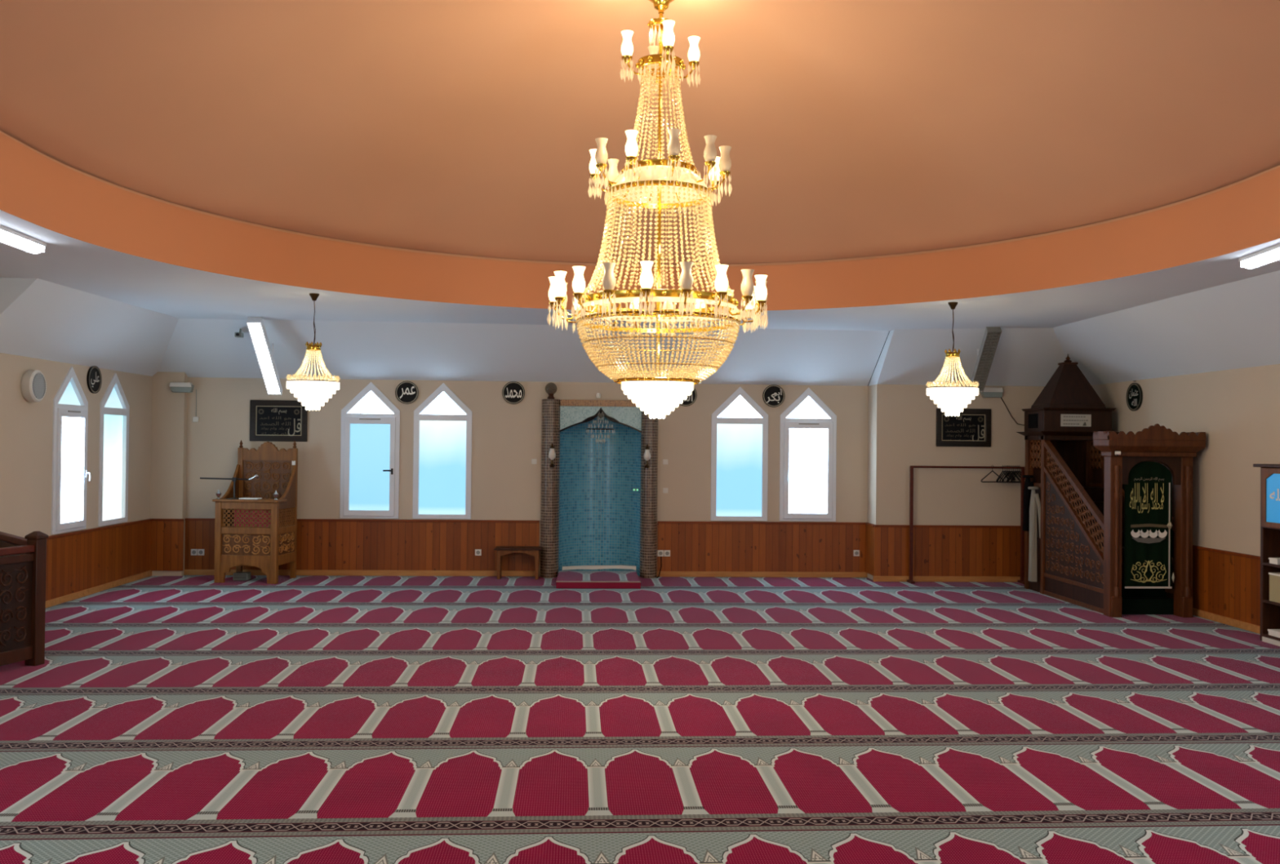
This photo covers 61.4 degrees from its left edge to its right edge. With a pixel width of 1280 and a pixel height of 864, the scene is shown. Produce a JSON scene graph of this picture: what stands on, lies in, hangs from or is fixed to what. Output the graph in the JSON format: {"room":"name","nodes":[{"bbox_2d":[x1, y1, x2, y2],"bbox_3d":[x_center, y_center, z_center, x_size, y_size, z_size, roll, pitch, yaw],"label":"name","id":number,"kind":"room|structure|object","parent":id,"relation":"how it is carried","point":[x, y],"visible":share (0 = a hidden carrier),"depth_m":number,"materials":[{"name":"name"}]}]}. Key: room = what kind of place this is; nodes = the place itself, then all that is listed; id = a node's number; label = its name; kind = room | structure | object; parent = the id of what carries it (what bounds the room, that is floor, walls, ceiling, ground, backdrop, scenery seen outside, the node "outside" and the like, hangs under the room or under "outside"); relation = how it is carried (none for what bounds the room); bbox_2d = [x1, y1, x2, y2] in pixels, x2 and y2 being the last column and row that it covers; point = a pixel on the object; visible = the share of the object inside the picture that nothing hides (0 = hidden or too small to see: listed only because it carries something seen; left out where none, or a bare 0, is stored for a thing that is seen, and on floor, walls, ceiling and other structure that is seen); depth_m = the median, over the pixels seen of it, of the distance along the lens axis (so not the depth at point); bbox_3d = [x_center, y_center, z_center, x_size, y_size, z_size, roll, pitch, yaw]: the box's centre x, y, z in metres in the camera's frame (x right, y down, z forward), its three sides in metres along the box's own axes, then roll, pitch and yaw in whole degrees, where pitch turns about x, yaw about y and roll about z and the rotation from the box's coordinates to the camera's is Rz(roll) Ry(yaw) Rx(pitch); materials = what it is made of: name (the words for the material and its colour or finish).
{"room":"mosque","nodes":[
{"label":"mosque","id":0,"kind":"room"},
{"bbox_2d":[0,352,152,537],"bbox_3d":[-6.025,0.168,6.015,0.001,3.280,16.636,1,-1,-3],"label":"wall","id":1,"kind":"structure","parent":0,"point":[26,427],"depth_m":11.40,"materials":[{"name":"paint"}]},
{"bbox_2d":[21,369,46,401],"bbox_3d":[-6.218,-0.473,11.061,0.117,0.330,0.330,1,-1,-3],"label":"loudspeaker","id":2,"kind":"object","parent":1,"relation":"attached to","point":[33,384],"visible":1,"depth_m":10.97,"materials":[{"name":"white plastic"}]},
{"bbox_2d":[32,373,46,399],"bbox_3d":[-6.169,-0.472,11.064,0.019,0.272,0.274,1,-1,-3],"label":"grille","id":3,"kind":"object","parent":2,"relation":"attached to","point":[39,384],"depth_m":11.05,"materials":[{"name":"grey"}]},
{"bbox_2d":[50,366,90,534],"bbox_3d":[-6.313,0.190,11.956,0.165,1.833,0.780,1,-1,-3],"label":"window","id":4,"kind":"structure","parent":1,"relation":"in","point":[70,403],"depth_m":11.95,"materials":[{"name":"white glass"}]},
{"bbox_2d":[86,365,102,393],"bbox_3d":[-6.336,-0.608,12.509,0.026,0.320,0.330,1,-1,-3],"label":"roundel","id":5,"kind":"object","parent":1,"relation":"attached to","point":[94,378],"visible":1,"depth_m":12.49,"materials":[{"name":"grey metal"}]},
{"bbox_2d":[45,518,151,600],"bbox_3d":[-6.027,1.395,6.002,0.044,0.685,16.636,1,-1,-3],"label":"panelling","id":6,"kind":"object","parent":1,"relation":"attached to","point":[77,561],"visible":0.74,"depth_m":12.57,"materials":[{"name":"brown wood"}]},
{"bbox_2d":[45,570,151,608],"bbox_3d":[-6.023,1.770,5.998,0.035,0.075,16.636,1,-1,-3],"label":"baseboard","id":7,"kind":"structure","parent":1,"relation":"attached to","point":[59,600],"depth_m":12.56,"materials":[{"name":"brown wood"}]},
{"bbox_2d":[97,373,128,526],"bbox_3d":[-6.411,0.201,13.072,0.084,1.833,0.780,1,-1,-3],"label":"window","id":8,"kind":"structure","parent":1,"relation":"in","point":[113,507],"depth_m":13.13,"materials":[{"name":"white glass"}]},
{"bbox_2d":[150,371,1044,579],"bbox_3d":[-0.272,0.559,14.428,12.359,2.800,0.456,1,-1,-3],"label":"wall","id":9,"kind":"structure","parent":0,"point":[883,430],"depth_m":14.46,"materials":[{"name":"paint"}]},
{"bbox_2d":[150,518,183,570],"bbox_3d":[-6.229,1.485,14.188,0.417,0.685,0.032,1,-1,-3],"label":"panelling","id":10,"kind":"object","parent":9,"relation":"attached to","point":[166,534],"visible":1,"depth_m":14.18,"materials":[{"name":"brown wood"}]},
{"bbox_2d":[168,382,194,392],"bbox_3d":[-6.037,-0.586,14.186,0.294,0.130,0.100,1,-1,-3],"label":"emergency light","id":11,"kind":"object","parent":9,"relation":"attached to","point":[175,387],"visible":1,"depth_m":14.14,"materials":[{"name":"grey plastic"}]},
{"bbox_2d":[168,382,192,386],"bbox_3d":[-6.037,-0.621,14.177,0.286,0.060,0.080,1,-1,-3],"label":"diffuser","id":12,"kind":"object","parent":11,"relation":"attached to","point":[172,384],"depth_m":14.14,"materials":[{"name":"white plastic"}]},
{"bbox_2d":[192,389,199,422],"bbox_3d":[-5.908,-0.350,14.339,0.070,0.435,0.035,1,-1,-3],"label":"junction box","id":13,"kind":"object","parent":9,"relation":"attached to","point":[195,419],"visible":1,"depth_m":14.32,"materials":[{"name":"white plastic"}]},
{"bbox_2d":[249,400,307,441],"bbox_3d":[-4.827,-0.150,14.392,0.755,0.550,0.035,1,-1,-3],"label":"picture","id":14,"kind":"object","parent":9,"relation":"attached to","point":[280,420],"visible":1,"depth_m":14.39,"materials":[{"name":"grey metal"}]},
{"bbox_2d":[183,568,534,576],"bbox_3d":[-3.906,1.885,14.418,5.087,0.075,0.035,1,-1,-3],"label":"baseboard","id":15,"kind":"structure","parent":9,"relation":"attached to","point":[186,571],"depth_m":14.42,"materials":[{"name":"brown wood"}]},
{"bbox_2d":[184,518,539,570],"bbox_3d":[-3.903,1.511,14.424,5.087,0.685,0.032,1,-1,-3],"label":"panelling","id":16,"kind":"object","parent":9,"relation":"attached to","point":[420,544],"visible":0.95,"depth_m":14.45,"materials":[{"name":"brown wood"}]},
{"bbox_2d":[191,548,197,555],"bbox_3d":[-5.922,1.597,14.308,0.084,0.084,0.014,1,-1,-3],"label":"wall socket","id":17,"kind":"object","parent":16,"relation":"attached to","point":[193,551],"visible":1,"depth_m":14.30,"materials":[{"name":"white plastic"}]},
{"bbox_2d":[197,548,204,555],"bbox_3d":[-5.832,1.598,14.312,0.084,0.084,0.014,1,-1,-3],"label":"wall socket","id":18,"kind":"object","parent":16,"relation":"attached to","point":[200,551],"visible":1,"depth_m":14.30,"materials":[{"name":"white plastic"}]},
{"bbox_2d":[475,549,481,555],"bbox_3d":[-2.178,1.621,14.500,0.084,0.084,0.014,1,-1,-3],"label":"wall socket","id":19,"kind":"object","parent":16,"relation":"attached to","point":[477,552],"visible":1,"depth_m":14.49,"materials":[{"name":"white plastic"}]},
{"bbox_2d":[339,382,399,518],"bbox_3d":[-3.622,0.244,14.451,0.780,1.833,0.165,1,-1,-3],"label":"window","id":20,"kind":"structure","parent":9,"relation":"in","point":[370,434],"depth_m":14.46,"materials":[{"name":"blue glass"}]},
{"bbox_2d":[359,417,380,419],"bbox_3d":[-3.616,-0.172,14.427,0.280,0.015,0.010,1,-1,-3],"label":"vent","id":21,"kind":"object","parent":20,"relation":"attached to","point":[359,418],"depth_m":14.43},
{"bbox_2d":[395,381,418,404],"bbox_3d":[-3.133,-0.531,14.488,0.306,0.306,0.026,1,-1,-3],"label":"roundel","id":22,"kind":"object","parent":9,"relation":"attached to","point":[406,392],"visible":1,"depth_m":14.48,"materials":[{"name":"grey metal"}]},
{"bbox_2d":[412,382,472,519],"bbox_3d":[-2.660,0.255,14.541,0.780,1.833,0.084,1,-1,-3],"label":"window","id":23,"kind":"structure","parent":9,"relation":"in","point":[442,436],"depth_m":14.54,"materials":[{"name":"glass"}]},
{"bbox_2d":[502,381,524,404],"bbox_3d":[-1.709,-0.531,14.561,0.306,0.306,0.026,1,-1,-3],"label":"roundel","id":24,"kind":"object","parent":9,"relation":"attached to","point":[513,392],"visible":1,"depth_m":14.55,"materials":[{"name":"grey metal"}]},
{"bbox_2d":[531,458,537,463],"bbox_3d":[-1.432,0.399,14.570,0.070,0.070,0.017,1,-1,-3],"label":"wall switch","id":25,"kind":"object","parent":9,"relation":"attached to","point":[533,460],"visible":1,"depth_m":14.57,"materials":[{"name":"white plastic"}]},
{"bbox_2d":[539,399,657,577],"bbox_3d":[-0.562,0.765,14.824,1.580,2.390,0.790,1,-1,-3],"label":"niche","id":26,"kind":"object","parent":9,"relation":"attached to","point":[592,513],"visible":0.86,"depth_m":14.91,"materials":[{"name":"blue tile"}]},
{"bbox_2d":[545,382,556,399],"bbox_3d":[-1.199,-0.553,14.520,0.162,0.227,0.159,1,-1,-3],"label":"finial","id":27,"kind":"object","parent":26,"relation":"on","point":[550,388],"visible":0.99,"depth_m":14.47,"materials":[{"name":"brown wood"}]},
{"bbox_2d":[548,443,555,466],"bbox_3d":[-1.169,0.309,14.341,0.100,0.320,0.154,1,-1,-3],"label":"wall sconce","id":28,"kind":"object","parent":26,"relation":"attached to","point":[552,455],"visible":1,"depth_m":14.29,"materials":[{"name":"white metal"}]},
{"bbox_2d":[586,416,614,442],"bbox_3d":[-0.538,-0.094,14.730,0.397,0.492,0.392,1,-1,-3],"label":"calligraphy","id":29,"kind":"object","parent":26,"relation":"hanging from","point":[597,417],"visible":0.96,"depth_m":14.68,"materials":[{"name":"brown metal"}]},
{"bbox_2d":[643,444,650,467],"bbox_3d":[0.095,0.322,14.405,0.100,0.320,0.154,1,-1,-3],"label":"wall sconce","id":30,"kind":"object","parent":26,"relation":"attached to","point":[646,455],"visible":1,"depth_m":14.35,"materials":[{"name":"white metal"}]},
{"bbox_2d":[662,459,667,464],"bbox_3d":[0.346,0.408,14.661,0.070,0.070,0.017,1,-1,-3],"label":"wall switch","id":31,"kind":"object","parent":9,"relation":"attached to","point":[664,461],"visible":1,"depth_m":14.65,"materials":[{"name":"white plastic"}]},
{"bbox_2d":[662,488,667,493],"bbox_3d":[0.347,0.798,14.657,0.070,0.070,0.017,1,-1,-3],"label":"wall switch","id":32,"kind":"object","parent":9,"relation":"attached to","point":[664,490],"visible":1,"depth_m":14.65,"materials":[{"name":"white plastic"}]},
{"bbox_2d":[680,387,697,406],"bbox_3d":[0.623,-0.503,14.681,0.306,0.306,0.026,1,-1,-3],"label":"roundel","id":33,"kind":"object","parent":9,"relation":"attached to","point":[691,399],"visible":0.38,"depth_m":14.68,"materials":[{"name":"grey metal"}]},
{"bbox_2d":[710,386,768,520],"bbox_3d":[1.359,0.297,14.747,0.780,1.833,0.084,1,-1,-3],"label":"window","id":34,"kind":"structure","parent":9,"relation":"in","point":[740,425],"depth_m":14.74,"materials":[{"name":"blue glass"}]},
{"bbox_2d":[657,520,866,572],"bbox_3d":[1.668,1.569,14.709,2.870,0.685,0.032,1,-1,-3],"label":"panelling","id":35,"kind":"object","parent":9,"relation":"attached to","point":[693,545],"visible":1,"depth_m":14.71,"materials":[{"name":"brown wood"}]},
{"bbox_2d":[657,550,663,555],"bbox_3d":[0.280,1.647,14.626,0.084,0.084,0.014,1,-1,-3],"label":"wall socket","id":36,"kind":"object","parent":35,"relation":"attached to","point":[660,553],"visible":1,"depth_m":14.62,"materials":[{"name":"white plastic"}]},
{"bbox_2d":[656,555,662,577],"bbox_3d":[0.259,1.826,14.566,0.028,0.282,0.132,0,-1,31],"label":"power cable","id":37,"kind":"object","parent":36,"relation":"attached to","point":[660,556],"visible":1,"depth_m":14.60,"materials":[{"name":"black plastic"}]},
{"bbox_2d":[664,550,670,555],"bbox_3d":[0.370,1.648,14.630,0.084,0.084,0.014,1,-1,-3],"label":"wall socket","id":38,"kind":"object","parent":35,"relation":"attached to","point":[667,553],"visible":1,"depth_m":14.62,"materials":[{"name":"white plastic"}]},
{"bbox_2d":[853,550,859,555],"bbox_3d":[2.967,1.660,14.764,0.084,0.084,0.014,1,-1,-3],"label":"wall socket","id":39,"kind":"object","parent":35,"relation":"attached to","point":[855,553],"visible":1,"depth_m":14.76,"materials":[{"name":"white plastic"}]},
{"bbox_2d":[657,571,867,577],"bbox_3d":[1.675,1.944,14.704,2.890,0.075,0.035,1,-1,-3],"label":"baseboard","id":40,"kind":"structure","parent":9,"relation":"attached to","point":[663,574],"depth_m":14.69,"materials":[{"name":"brown wood"}]},
{"bbox_2d":[762,384,785,407],"bbox_3d":[1.830,-0.494,14.742,0.306,0.306,0.026,1,-1,-3],"label":"roundel","id":41,"kind":"object","parent":9,"relation":"attached to","point":[773,395],"visible":1,"depth_m":14.73,"materials":[{"name":"grey metal"}]},
{"bbox_2d":[779,387,836,521],"bbox_3d":[2.305,0.306,14.755,0.780,1.833,0.165,1,-1,-3],"label":"window","id":42,"kind":"structure","parent":9,"relation":"in","point":[808,426],"depth_m":14.76,"materials":[{"name":"white glass"}]},
{"bbox_2d":[798,422,818,424],"bbox_3d":[2.311,-0.110,14.731,0.280,0.015,0.010,1,-1,-3],"label":"vent","id":43,"kind":"object","parent":42,"relation":"attached to","point":[798,423],"depth_m":14.73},
{"bbox_2d":[865,522,875,575],"bbox_3d":[3.122,1.582,14.581,0.044,0.685,0.436,1,-1,-3],"label":"panelling","id":44,"kind":"object","parent":9,"relation":"attached to","point":[869,526],"visible":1,"depth_m":14.55,"materials":[{"name":"brown wood"}]},
{"bbox_2d":[872,575,1020,582],"bbox_3d":[4.502,1.969,14.412,2.797,0.075,0.035,1,-1,-3],"label":"baseboard","id":45,"kind":"structure","parent":9,"relation":"attached to","point":[875,578],"depth_m":14.38,"materials":[{"name":"brown wood"}]},
{"bbox_2d":[874,524,1020,576],"bbox_3d":[4.503,1.594,14.418,2.762,0.685,0.032,1,-1,-3],"label":"panelling","id":46,"kind":"object","parent":9,"relation":"attached to","point":[938,550],"visible":0.56,"depth_m":14.39,"materials":[{"name":"brown wood"}]},
{"bbox_2d":[935,408,991,446],"bbox_3d":[4.333,-0.059,14.425,0.745,0.510,0.035,1,-1,-3],"label":"picture","id":47,"kind":"object","parent":9,"relation":"attached to","point":[972,427],"visible":1,"depth_m":14.42,"materials":[{"name":"grey metal"}]},
{"bbox_2d":[979,386,1024,425],"bbox_3d":[4.885,-0.332,14.442,0.661,0.516,0.147,1,-1,-3],"label":"emergency light","id":48,"kind":"object","parent":9,"relation":"attached to","point":[988,392],"depth_m":14.37,"materials":[{"name":"grey plastic"}]},
{"bbox_2d":[980,386,1003,391],"bbox_3d":[4.705,-0.562,14.407,0.286,0.060,0.080,1,-1,-3],"label":"diffuser","id":49,"kind":"object","parent":48,"relation":"attached to","point":[986,389],"depth_m":14.37,"materials":[{"name":"white plastic"}]},
{"bbox_2d":[0,0,1279,266],"bbox_3d":[0.203,-2.547,6.083,8.876,1.284,12.096,1,-1,-3],"label":"ceiling","id":50,"kind":"structure","parent":0,"point":[854,130],"depth_m":8.55,"materials":[{"name":"paint"}]},
{"bbox_2d":[546,0,768,418],"bbox_3d":[0.138,-1.623,7.705,1.589,3.058,1.565,1,-1,-3],"label":"crystal chandelier","id":51,"kind":"object","parent":50,"relation":"hanging from","point":[672,183],"visible":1,"depth_m":7.46,"materials":[{"name":"gold metal"}]},
{"bbox_2d":[583,182,733,305],"bbox_3d":[0.135,-1.336,7.702,1.082,0.739,1.082,1,-1,-3],"label":"strands","id":52,"kind":"object","parent":51,"relation":"hanging from","point":[611,197],"depth_m":7.51,"materials":[{"name":"clear glass"}]},
{"bbox_2d":[624,64,694,165],"bbox_3d":[0.144,-2.241,7.712,0.504,0.690,0.504,1,-1,-3],"label":"strands","id":53,"kind":"object","parent":51,"relation":"hanging from","point":[674,77],"depth_m":7.64,"materials":[{"name":"clear glass"}]},
{"bbox_2d":[0,209,1279,386],"bbox_3d":[0.159,-1.083,6.346,12.359,0.650,16.636,1,-1,-3],"label":"ceiling","id":54,"kind":"structure","parent":0,"point":[78,302],"depth_m":12.56,"materials":[{"name":"paint"}]},
{"bbox_2d":[0,225,46,253],"bbox_3d":[-4.528,-1.398,7.543,0.150,0.085,1.260,1,-1,-5],"label":"batten","id":55,"kind":"object","parent":54,"relation":"attached to","point":[8,236],"visible":1,"depth_m":7.83,"materials":[{"name":"white plastic"}]},
{"bbox_2d":[235,328,244,337],"bbox_3d":[-4.955,-1.236,13.320,0.080,0.133,0.136,1,-1,-3],"label":"security camera","id":56,"kind":"object","parent":54,"relation":"attached to","point":[239,335],"visible":1,"depth_m":13.27,"materials":[{"name":"grey plastic"}]},
{"bbox_2d":[246,316,282,395],"bbox_3d":[-4.651,-0.927,13.367,0.180,0.906,0.965,1,-1,-3],"label":"lamp","id":57,"kind":"object","parent":54,"relation":"hanging from","point":[255,325],"visible":0.97,"depth_m":13.31,"materials":[{"name":"white plastic"}]},
{"bbox_2d":[285,293,340,410],"bbox_3d":[-3.280,-0.803,10.825,0.524,1.172,0.522,1,-1,-3],"label":"pendant chandelier","id":58,"kind":"object","parent":54,"relation":"hanging from","point":[305,389],"visible":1,"depth_m":10.71,"materials":[{"name":"brown metal"}]},
{"bbox_2d":[293,349,333,380],"bbox_3d":[-3.281,-0.678,10.824,0.454,0.294,0.451,1,-1,-3],"label":"lampshade","id":59,"kind":"object","parent":58,"relation":"hanging from","point":[324,377],"depth_m":10.76,"materials":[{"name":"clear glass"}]},
{"bbox_2d":[926,302,978,416],"bbox_3d":[3.194,-0.742,11.007,0.524,1.162,0.522,1,-1,-3],"label":"pendant chandelier","id":60,"kind":"object","parent":54,"relation":"hanging from","point":[952,401],"visible":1,"depth_m":10.89,"materials":[{"name":"white glass"}]},
{"bbox_2d":[931,355,972,386],"bbox_3d":[3.193,-0.622,11.005,0.454,0.294,0.451,1,-1,-3],"label":"strands","id":61,"kind":"object","parent":60,"relation":"hanging from","point":[968,382],"depth_m":10.94,"materials":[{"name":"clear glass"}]},
{"bbox_2d":[968,326,1001,391],"bbox_3d":[4.345,-0.901,13.583,0.175,0.784,0.862,1,-1,2],"label":"lamp","id":62,"kind":"object","parent":54,"relation":"hanging from","point":[985,355],"visible":0.83,"depth_m":13.50,"materials":[{"name":"white plastic"}]},
{"bbox_2d":[1239,243,1279,268],"bbox_3d":[4.647,-1.306,7.683,0.150,0.085,1.260,1,-1,5],"label":"batten","id":63,"kind":"object","parent":54,"relation":"attached to","point":[1271,254],"visible":1,"depth_m":8.01,"materials":[{"name":"white plastic"}]},
{"bbox_2d":[0,132,1279,311],"bbox_3d":[0.216,-1.659,6.085,8.650,0.499,11.894,1,-1,-3],"label":"ceiling","id":64,"kind":"structure","parent":0,"point":[37,189],"depth_m":9.98,"materials":[{"name":"orange paint"}]},
{"bbox_2d":[1091,364,1279,555],"bbox_3d":[6.325,0.620,6.427,0.001,2.630,16.200,1,-1,-3],"label":"wall","id":65,"kind":"structure","parent":0,"point":[1237,410],"depth_m":11.26,"materials":[{"name":"paint"}]},
{"bbox_2d":[1125,380,1142,410],"bbox_3d":[5.987,-0.436,13.040,0.037,0.364,0.350,1,-1,-3],"label":"roundel","id":66,"kind":"object","parent":65,"relation":"attached to","point":[1134,397],"visible":1,"depth_m":13.02,"materials":[{"name":"grey metal"}]},
{"bbox_2d":[1192,545,1260,626],"bbox_3d":[6.306,1.522,6.416,0.044,0.685,16.200,1,-1,-3],"label":"panelling","id":67,"kind":"object","parent":65,"relation":"attached to","point":[1225,583],"depth_m":11.11,"materials":[{"name":"brown wood"}]},
{"bbox_2d":[1192,608,1260,634],"bbox_3d":[6.295,1.897,6.411,0.035,0.075,16.200,1,-1,-3],"label":"baseboard","id":68,"kind":"structure","parent":65,"relation":"attached to","point":[1224,620],"depth_m":11.08,"materials":[{"name":"brown wood"}]},
{"bbox_3d":[0.114,1.981,6.612,12.959,0.188,17.836,1,-1,-3],"label":"floor","id":69,"kind":"structure","parent":0,"visible":0},
{"bbox_2d":[0,574,1279,863],"bbox_3d":[0.129,1.878,6.303,12.454,0.012,16.719,1,-1,-3],"label":"carpet","id":70,"kind":"object","parent":69,"relation":"on","point":[185,718],"visible":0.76,"depth_m":6.83,"materials":[{"name":"red carpet"}]},
{"bbox_2d":[0,531,26,555],"bbox_3d":[-5.537,1.321,9.419,0.120,1.060,1.897,1,-1,-43],"label":"railing","id":71,"kind":"object","parent":70,"relation":"on","point":[6,540],"visible":0.02,"depth_m":9.26,"materials":[{"name":"brown wood"}]},
{"bbox_2d":[0,530,48,666],"bbox_3d":[-5.000,1.308,7.805,0.120,1.060,1.687,0,-1,15],"label":"railing","id":72,"kind":"object","parent":70,"relation":"on","point":[22,575],"visible":1,"depth_m":8.43,"materials":[{"name":"brown wood"}]},
{"bbox_2d":[232,571,250,580],"bbox_3d":[-5.108,1.849,13.827,0.180,0.090,0.163,1,-1,-3],"label":"amplifier","id":73,"kind":"object","parent":70,"relation":"on","point":[238,575],"visible":1,"depth_m":13.75,"materials":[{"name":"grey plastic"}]},
{"bbox_2d":[233,575,246,579],"bbox_3d":[-5.104,1.851,13.747,0.160,0.062,0.003,1,-1,-3],"label":"vent","id":74,"kind":"object","parent":73,"relation":"attached to","point":[235,577],"depth_m":13.75,"materials":[{"name":"black metal"}]},
{"bbox_2d":[212,440,297,583],"bbox_3d":[-4.928,1.006,13.848,0.860,1.800,0.671,1,-1,5],"label":"pulpit","id":75,"kind":"object","parent":70,"relation":"on","point":[262,533],"visible":0.98,"depth_m":13.61,"materials":[{"name":"brown wood"}]},
{"bbox_2d":[200,474,258,499],"bbox_3d":[-5.199,0.690,13.640,0.730,0.319,0.200,1,-1,-3],"label":"microphone stand","id":76,"kind":"object","parent":75,"relation":"on","point":[255,476],"visible":0.98,"depth_m":13.63,"materials":[{"name":"black metal"}]},
{"bbox_2d":[238,497,262,499],"bbox_3d":[-4.927,0.843,13.623,0.250,0.018,0.150,1,-1,5],"label":"open book","id":77,"kind":"object","parent":75,"relation":"on","point":[242,498],"visible":1,"depth_m":13.56,"materials":[{"name":"white paper"}]},
{"bbox_2d":[493,546,542,579],"bbox_3d":[-1.619,1.740,14.338,0.620,0.410,0.320,1,-1,-3],"label":"bench","id":78,"kind":"object","parent":70,"relation":"on","point":[501,550],"visible":1,"depth_m":14.21,"materials":[{"name":"brown wood"}]},
{"bbox_2d":[555,570,640,588],"bbox_3d":[-0.545,1.908,13.954,1.050,0.087,1.174,1,-1,-3],"label":"step","id":79,"kind":"structure","parent":70,"relation":"on","point":[566,579],"depth_m":13.56,"materials":[{"name":"red carpet"}]},
{"bbox_2d":[906,465,1024,583],"bbox_3d":[4.341,1.229,14.299,1.550,1.548,0.200,1,-1,-3],"label":"rail","id":80,"kind":"object","parent":70,"relation":"on","point":[1021,580],"visible":0.94,"depth_m":14.29,"materials":[{"name":"black metal"}]},
{"bbox_2d":[980,465,1004,482],"bbox_3d":[4.688,0.555,14.325,0.414,0.228,0.016,1,-1,-27],"label":"hanger","id":81,"kind":"object","parent":80,"relation":"hanging from","point":[981,481],"visible":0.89,"depth_m":14.29,"materials":[{"name":"black metal"}]},
{"bbox_2d":[995,468,1008,482],"bbox_3d":[4.828,0.556,14.332,0.016,0.228,0.414,0,-1,42],"label":"hanger","id":82,"kind":"object","parent":80,"relation":"hanging from","point":[1002,468],"visible":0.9,"depth_m":14.28,"materials":[{"name":"black metal"}]},
{"bbox_2d":[997,465,1011,482],"bbox_3d":[4.856,0.557,14.333,0.414,0.228,0.016,1,-1,-44],"label":"hanger","id":83,"kind":"object","parent":80,"relation":"hanging from","point":[1004,465],"visible":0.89,"depth_m":14.29,"materials":[{"name":"black metal"}]},
{"bbox_2d":[999,468,1014,482],"bbox_3d":[4.884,0.557,14.335,0.414,0.228,0.016,1,-1,-45],"label":"hanger","id":84,"kind":"object","parent":80,"relation":"hanging from","point":[1006,468],"visible":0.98,"depth_m":14.28,"materials":[{"name":"black metal"}]},
{"bbox_2d":[1001,465,1015,482],"bbox_3d":[4.912,0.557,14.336,0.016,0.228,0.414,0,-1,43],"label":"hanger","id":85,"kind":"object","parent":80,"relation":"hanging from","point":[1008,465],"visible":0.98,"depth_m":14.28,"materials":[{"name":"black metal"}]},
{"bbox_2d":[1001,465,1020,481],"bbox_3d":[4.940,0.557,14.337,0.414,0.228,0.017,1,-1,-37],"label":"hanger","id":86,"kind":"object","parent":80,"relation":"hanging from","point":[1011,465],"visible":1,"depth_m":14.34,"materials":[{"name":"black metal"}]},
{"bbox_2d":[1008,465,1025,482],"bbox_3d":[5.024,0.558,14.342,0.414,0.228,0.016,1,-1,-37],"label":"hanger","id":87,"kind":"object","parent":80,"relation":"hanging from","point":[1016,465],"visible":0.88,"depth_m":14.30,"materials":[{"name":"black metal"}]},
{"bbox_2d":[1010,465,1025,482],"bbox_3d":[5.052,0.559,14.343,0.414,0.228,0.016,1,-1,-40],"label":"hanger","id":88,"kind":"object","parent":80,"relation":"hanging from","point":[1019,465],"visible":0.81,"depth_m":14.29,"materials":[{"name":"black metal"}]},
{"bbox_2d":[1017,353,1206,617],"bbox_3d":[5.432,0.499,12.704,1.060,2.995,2.528,1,-1,-3],"label":"pulpit","id":89,"kind":"object","parent":70,"relation":"on","point":[1077,471],"visible":0.8,"depth_m":12.33,"materials":[{"name":"brown wood"}]},
{"bbox_2d":[1022,475,1034,531],"bbox_3d":[4.928,0.899,13.642,0.171,0.706,0.171,1,-1,-3],"label":"coat","id":90,"kind":"object","parent":89,"relation":"hanging from","point":[1027,492],"visible":0.7,"depth_m":13.59,"materials":[{"name":"fabric"}]},
{"bbox_2d":[1027,486,1040,582],"bbox_3d":[4.920,1.271,13.427,0.171,1.176,0.175,1,-1,-3],"label":"robe","id":91,"kind":"object","parent":89,"relation":"hanging from","point":[1035,502],"visible":1,"depth_m":13.38,"materials":[{"name":"fabric"}]},
{"bbox_2d":[1060,413,1091,426],"bbox_3d":[5.379,-0.143,13.291,0.380,0.150,0.010,1,-1,-3],"label":"paper notice","id":92,"kind":"object","parent":89,"relation":"attached to","point":[1066,420],"visible":1,"depth_m":13.29,"materials":[{"name":"grey paper"}]},
{"bbox_2d":[1063,416,1088,425],"bbox_3d":[5.373,-0.136,13.287,0.309,0.116,0.002,1,-1,-3],"label":"print","id":93,"kind":"object","parent":92,"relation":"attached to","point":[1068,420],"depth_m":13.29,"materials":[{"name":"grey paper"}]},
{"bbox_2d":[1124,461,1174,588],"bbox_3d":[5.488,0.998,11.584,0.548,1.368,0.070,1,-1,-3],"label":"curtain","id":94,"kind":"object","parent":89,"relation":"hanging from","point":[1148,525],"visible":1,"depth_m":11.60,"materials":[{"name":"green fabric"}]},
{"bbox_2d":[1253,463,1279,646],"bbox_3d":[6.007,1.130,9.409,0.285,1.670,1.680,1,-1,-3],"label":"bookcase","id":95,"kind":"object","parent":70,"relation":"on","point":[1269,473],"visible":0.96,"depth_m":10.16,"materials":[{"name":"brown wood"}]},
{"bbox_2d":[1267,628,1279,637],"bbox_3d":[5.957,1.872,9.999,0.148,0.054,0.186,1,-1,-3],"label":"box","id":96,"kind":"object","parent":95,"relation":"on","point":[1273,632],"visible":1,"depth_m":10.01,"materials":[{"name":"white cardboard"}]},
{"bbox_2d":[1268,572,1279,603],"bbox_3d":[5.961,1.447,10.004,0.148,0.264,0.166,1,-1,-3],"label":"box","id":97,"kind":"object","parent":95,"relation":"on","point":[1274,577],"visible":1,"depth_m":10.00,"materials":[{"name":"beige cardboard"}]},
{"bbox_2d":[1268,557,1279,564],"bbox_3d":[5.962,1.202,10.027,0.148,0.054,0.126,1,-1,-3],"label":"box","id":98,"kind":"object","parent":95,"relation":"on","point":[1272,560],"visible":1,"depth_m":10.01,"materials":[{"name":"white cardboard"}]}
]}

